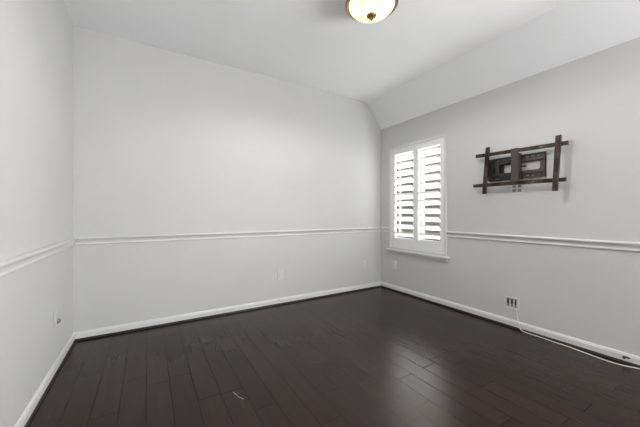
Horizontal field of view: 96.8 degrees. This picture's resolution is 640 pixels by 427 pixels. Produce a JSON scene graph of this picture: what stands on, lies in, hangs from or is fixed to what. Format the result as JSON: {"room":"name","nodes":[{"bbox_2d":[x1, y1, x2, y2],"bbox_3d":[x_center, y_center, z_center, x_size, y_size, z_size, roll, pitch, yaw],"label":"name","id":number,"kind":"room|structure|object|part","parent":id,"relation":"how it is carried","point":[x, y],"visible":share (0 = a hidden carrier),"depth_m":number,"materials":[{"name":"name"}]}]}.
{"room":"empty bedroom","nodes":[
{"label":"empty bedroom","id":0,"kind":"room"},
{"bbox_2d":[0,0,72,426],"bbox_3d":[-0.695,-0.263,-0.059,0.140,2.745,5.820,0,0,-31],"label":"wall","id":1,"kind":"structure","parent":0,"point":[36,36],"depth_m":1.61,"materials":[{"name":"paint"}]},
{"bbox_2d":[0,238,76,276],"bbox_3d":[-0.623,0.243,-0.015,0.029,0.068,5.820,0,0,-31],"label":"trim","id":2,"kind":"structure","parent":1,"relation":"attached to","point":[9,265],"depth_m":1.53,"materials":[{"name":"paint"}]},
{"bbox_2d":[14,332,74,426],"bbox_3d":[-0.629,1.062,-0.019,0.014,0.057,5.820,0,0,-31],"label":"baseboard","id":3,"kind":"structure","parent":1,"relation":"attached to","point":[28,411],"depth_m":1.72,"materials":[{"name":"paint"}]},
{"bbox_2d":[24,340,75,426],"bbox_3d":[-0.626,1.100,-0.017,0.022,0.020,5.820,0,0,-31],"label":"trim","id":4,"kind":"structure","parent":1,"relation":"attached to","point":[74,342],"depth_m":1.77,"materials":[{"name":"black wood"}]},
{"bbox_2d":[54,308,57,327],"bbox_3d":[-1.845,0.732,1.986,0.009,0.118,0.074,0,0,-31],"label":"outlet","id":5,"kind":"object","parent":1,"relation":"attached to","point":[56,310],"visible":1,"depth_m":1.97,"materials":[{"name":"plastic"}]},
{"bbox_2d":[73,25,380,331],"bbox_3d":[-0.644,-0.263,3.457,3.590,2.745,0.140,0,0,-31],"label":"wall","id":6,"kind":"structure","parent":0,"point":[165,141],"depth_m":3.02,"materials":[{"name":"paint"}]},
{"bbox_2d":[74,227,380,244],"bbox_3d":[-0.600,0.243,3.384,3.590,0.068,0.029,0,0,-31],"label":"trim","id":7,"kind":"structure","parent":6,"relation":"attached to","point":[196,236],"depth_m":3.02,"materials":[{"name":"paint"}]},
{"bbox_2d":[74,281,380,338],"bbox_3d":[-0.604,1.062,3.391,3.590,0.057,0.014,0,0,-31],"label":"baseboard","id":8,"kind":"structure","parent":6,"relation":"attached to","point":[105,330],"depth_m":3.02,"materials":[{"name":"paint"}]},
{"bbox_2d":[75,285,380,341],"bbox_3d":[-0.602,1.100,3.387,3.590,0.020,0.022,0,0,-31],"label":"trim","id":9,"kind":"structure","parent":6,"relation":"attached to","point":[221,314],"depth_m":3.02,"materials":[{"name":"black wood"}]},
{"bbox_2d":[278,270,283,279],"bbox_3d":[-0.479,0.748,3.467,0.074,0.118,0.010,0,0,-31],"label":"outlet","id":10,"kind":"object","parent":6,"relation":"attached to","point":[280,272],"visible":1,"depth_m":3.46,"materials":[{"name":"plastic"}]},
{"bbox_2d":[362,260,365,268],"bbox_3d":[0.645,0.745,4.146,0.072,0.116,0.013,0,0,-31],"label":"outlet","id":11,"kind":"object","parent":6,"relation":"attached to","point":[364,261],"visible":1,"depth_m":4.14,"materials":[{"name":"plastic"}]},
{"bbox_2d":[28,287,639,426],"bbox_3d":[0.900,1.160,0.907,3.870,0.100,6.100,0,0,-31],"label":"floor","id":12,"kind":"structure","parent":0,"point":[379,356],"depth_m":1.95,"materials":[{"name":"brown wood"}]},
{"bbox_2d":[63,0,639,129],"bbox_3d":[0.900,-1.515,0.907,3.870,0.480,6.100,0,0,-31],"label":"ceiling","id":13,"kind":"structure","parent":0,"point":[426,56],"depth_m":2.56,"materials":[{"name":"paint"}]},
{"bbox_2d":[346,0,397,22],"bbox_3d":[0.379,-1.524,2.090,0.382,0.220,0.382,0,0,-31],"label":"ceiling light","id":14,"kind":"object","parent":13,"relation":"attached to","point":[365,11],"visible":1,"depth_m":2.06,"materials":[{"name":"white glass"}]},
{"bbox_2d":[381,37,639,356],"bbox_3d":[2.473,-0.083,1.860,0.088,2.385,5.820,0,0,-31],"label":"wall","id":15,"kind":"structure","parent":0,"point":[592,295],"depth_m":2.51,"materials":[{"name":"paint"}]},
{"bbox_2d":[381,227,388,231],"bbox_3d":[0.966,0.243,4.236,0.029,0.068,0.193,0,0,-31],"label":"trim","id":16,"kind":"structure","parent":15,"relation":"attached to","point":[383,229],"depth_m":4.24,"materials":[{"name":"paint"}]},
{"bbox_2d":[393,261,396,268],"bbox_3d":[1.071,0.738,4.080,0.009,0.116,0.074,0,0,-31],"label":"outlet","id":17,"kind":"object","parent":15,"relation":"attached to","point":[394,262],"visible":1,"depth_m":4.07,"materials":[{"name":"plastic"}]},
{"bbox_2d":[386,134,449,261],"bbox_3d":[1.283,-0.185,3.773,0.130,1.520,1.001,0,0,-31],"label":"window","id":18,"kind":"structure","parent":15,"relation":"in","point":[402,251],"depth_m":3.59,"materials":[{"name":"paint"}]},
{"bbox_2d":[391,144,414,249],"bbox_3d":[1.165,-0.218,3.956,0.114,1.401,0.435,0,0,-28],"label":"plantation shutter","id":19,"kind":"object","parent":18,"relation":"attached to","point":[407,243],"visible":0.94,"depth_m":3.96,"materials":[{"name":"paint"}]},
{"bbox_3d":[1.170,-0.877,3.940,0.030,0.084,0.321,0,0,-31],"label":"rail","id":20,"kind":"part","parent":19,"relation":"part of","materials":[{"name":"paint"}]},
{"bbox_3d":[1.170,0.411,3.940,0.030,0.142,0.321,0,0,-31],"label":"rail","id":21,"kind":"part","parent":19,"relation":"part of","materials":[{"name":"paint"}]},
{"bbox_3d":[1.248,0.523,3.751,0.047,0.025,1.001,0,0,-31],"label":"sill","id":22,"kind":"part","parent":18,"relation":"part of","materials":[{"name":"paint"}]},
{"bbox_3d":[1.331,-0.218,3.802,0.018,1.398,0.871,0,0,-31],"label":"sash","id":23,"kind":"part","parent":18,"relation":"part of","materials":[{"name":"paint"}]},
{"bbox_2d":[415,137,443,253],"bbox_3d":[1.390,-0.218,3.581,0.121,1.401,0.437,0,0,-27],"label":"plantation shutter","id":24,"kind":"object","parent":18,"relation":"attached to","point":[422,245],"visible":0.98,"depth_m":3.58,"materials":[{"name":"paint"}]},
{"bbox_3d":[1.383,-0.877,3.589,0.030,0.084,0.321,0,0,-31],"label":"rail","id":25,"kind":"part","parent":24,"relation":"part of","materials":[{"name":"paint"}]},
{"bbox_3d":[1.383,0.411,3.589,0.030,0.142,0.321,0,0,-31],"label":"rail","id":26,"kind":"part","parent":24,"relation":"part of","materials":[{"name":"paint"}]},
{"bbox_2d":[381,281,639,364],"bbox_3d":[2.429,1.062,1.834,0.014,0.057,5.820,0,0,-31],"label":"baseboard","id":27,"kind":"structure","parent":15,"relation":"attached to","point":[611,352],"depth_m":2.62,"materials":[{"name":"paint"}]},
{"bbox_2d":[381,286,639,367],"bbox_3d":[2.426,1.100,1.832,0.022,0.020,5.820,0,0,-31],"label":"trim","id":28,"kind":"structure","parent":15,"relation":"attached to","point":[465,312],"depth_m":2.60,"materials":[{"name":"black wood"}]},
{"bbox_2d":[505,296,518,310],"bbox_3d":[1.868,0.872,2.765,0.008,0.116,0.124,0,0,-31],"label":"jack plate","id":29,"kind":"object","parent":15,"relation":"attached to","point":[510,302],"visible":1,"depth_m":2.76,"materials":[{"name":"plastic"}]},
{"bbox_3d":[1.871,0.872,2.767,0.002,0.090,0.098,0,0,-31],"label":"panel","id":30,"kind":"part","parent":29,"relation":"part of","materials":[{"name":"grey plastic"}]},
{"bbox_2d":[516,309,639,368],"bbox_3d":[2.097,1.013,2.297,0.067,0.193,0.956,0,0,-30],"label":"power cord","id":31,"kind":"object","parent":29,"relation":"hanging from","point":[516,309],"visible":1,"depth_m":2.31,"materials":[{"name":"plastic"}]},
{"bbox_2d":[511,184,523,194],"bbox_3d":[1.891,-0.240,2.726,0.009,0.112,0.112,0,0,-31],"label":"outlet","id":32,"kind":"object","parent":15,"relation":"attached to","point":[515,189],"visible":0.86,"depth_m":2.72,"materials":[{"name":"plastic"}]},
{"bbox_2d":[473,135,568,193],"bbox_3d":[1.854,-0.427,2.682,0.115,0.475,0.792,0,0,-31],"label":"mount","id":33,"kind":"object","parent":15,"relation":"attached to","point":[493,171],"depth_m":2.65,"materials":[{"name":"brown metal"}]},
{"bbox_3d":[1.814,-0.440,2.823,0.038,0.225,0.260,0,0,-31],"label":"plate","id":34,"kind":"part","parent":33,"relation":"part of","materials":[{"name":"black metal"}]},
{"bbox_3d":[1.805,-0.375,2.794,0.016,0.064,0.254,0,0,-31],"label":"folding arm","id":35,"kind":"part","parent":33,"relation":"part of","materials":[{"name":"black metal"}]},
{"bbox_3d":[1.805,-0.498,2.794,0.016,0.080,0.253,0,0,-31],"label":"folding arm","id":36,"kind":"part","parent":33,"relation":"part of","materials":[{"name":"black metal"}]},
{"bbox_3d":[1.850,-0.457,2.678,0.063,0.310,0.064,0,0,-31],"label":"head plate","id":37,"kind":"part","parent":33,"relation":"part of","materials":[{"name":"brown metal"}]},
{"bbox_3d":[1.939,-0.440,2.623,0.032,0.225,0.242,0,0,-31],"label":"wall plate","id":38,"kind":"part","parent":33,"relation":"part of","materials":[{"name":"brown metal"}]},
{"bbox_2d":[446,231,639,251],"bbox_3d":[2.208,0.243,2.185,0.029,0.068,2.746,0,0,-31],"label":"trim","id":39,"kind":"structure","parent":15,"relation":"attached to","point":[586,243],"depth_m":2.46,"materials":[{"name":"paint"}]},
{"label":"outside","id":40,"kind":"structure","parent":0,"visible":0},
{"bbox_3d":[4.945,1.385,6.502,8.805,0.150,18.000,0,0,-31],"label":"ground","id":41,"kind":"structure","parent":40,"visible":0},
{"bbox_2d":[396,145,439,240],"bbox_3d":[5.032,-0.890,6.555,0.200,4.400,18.000,0,0,-31],"label":"wall","id":42,"kind":"structure","parent":41,"relation":"on","point":[437,232],"depth_m":9.23,"materials":[{"name":"brick"}]}
]}

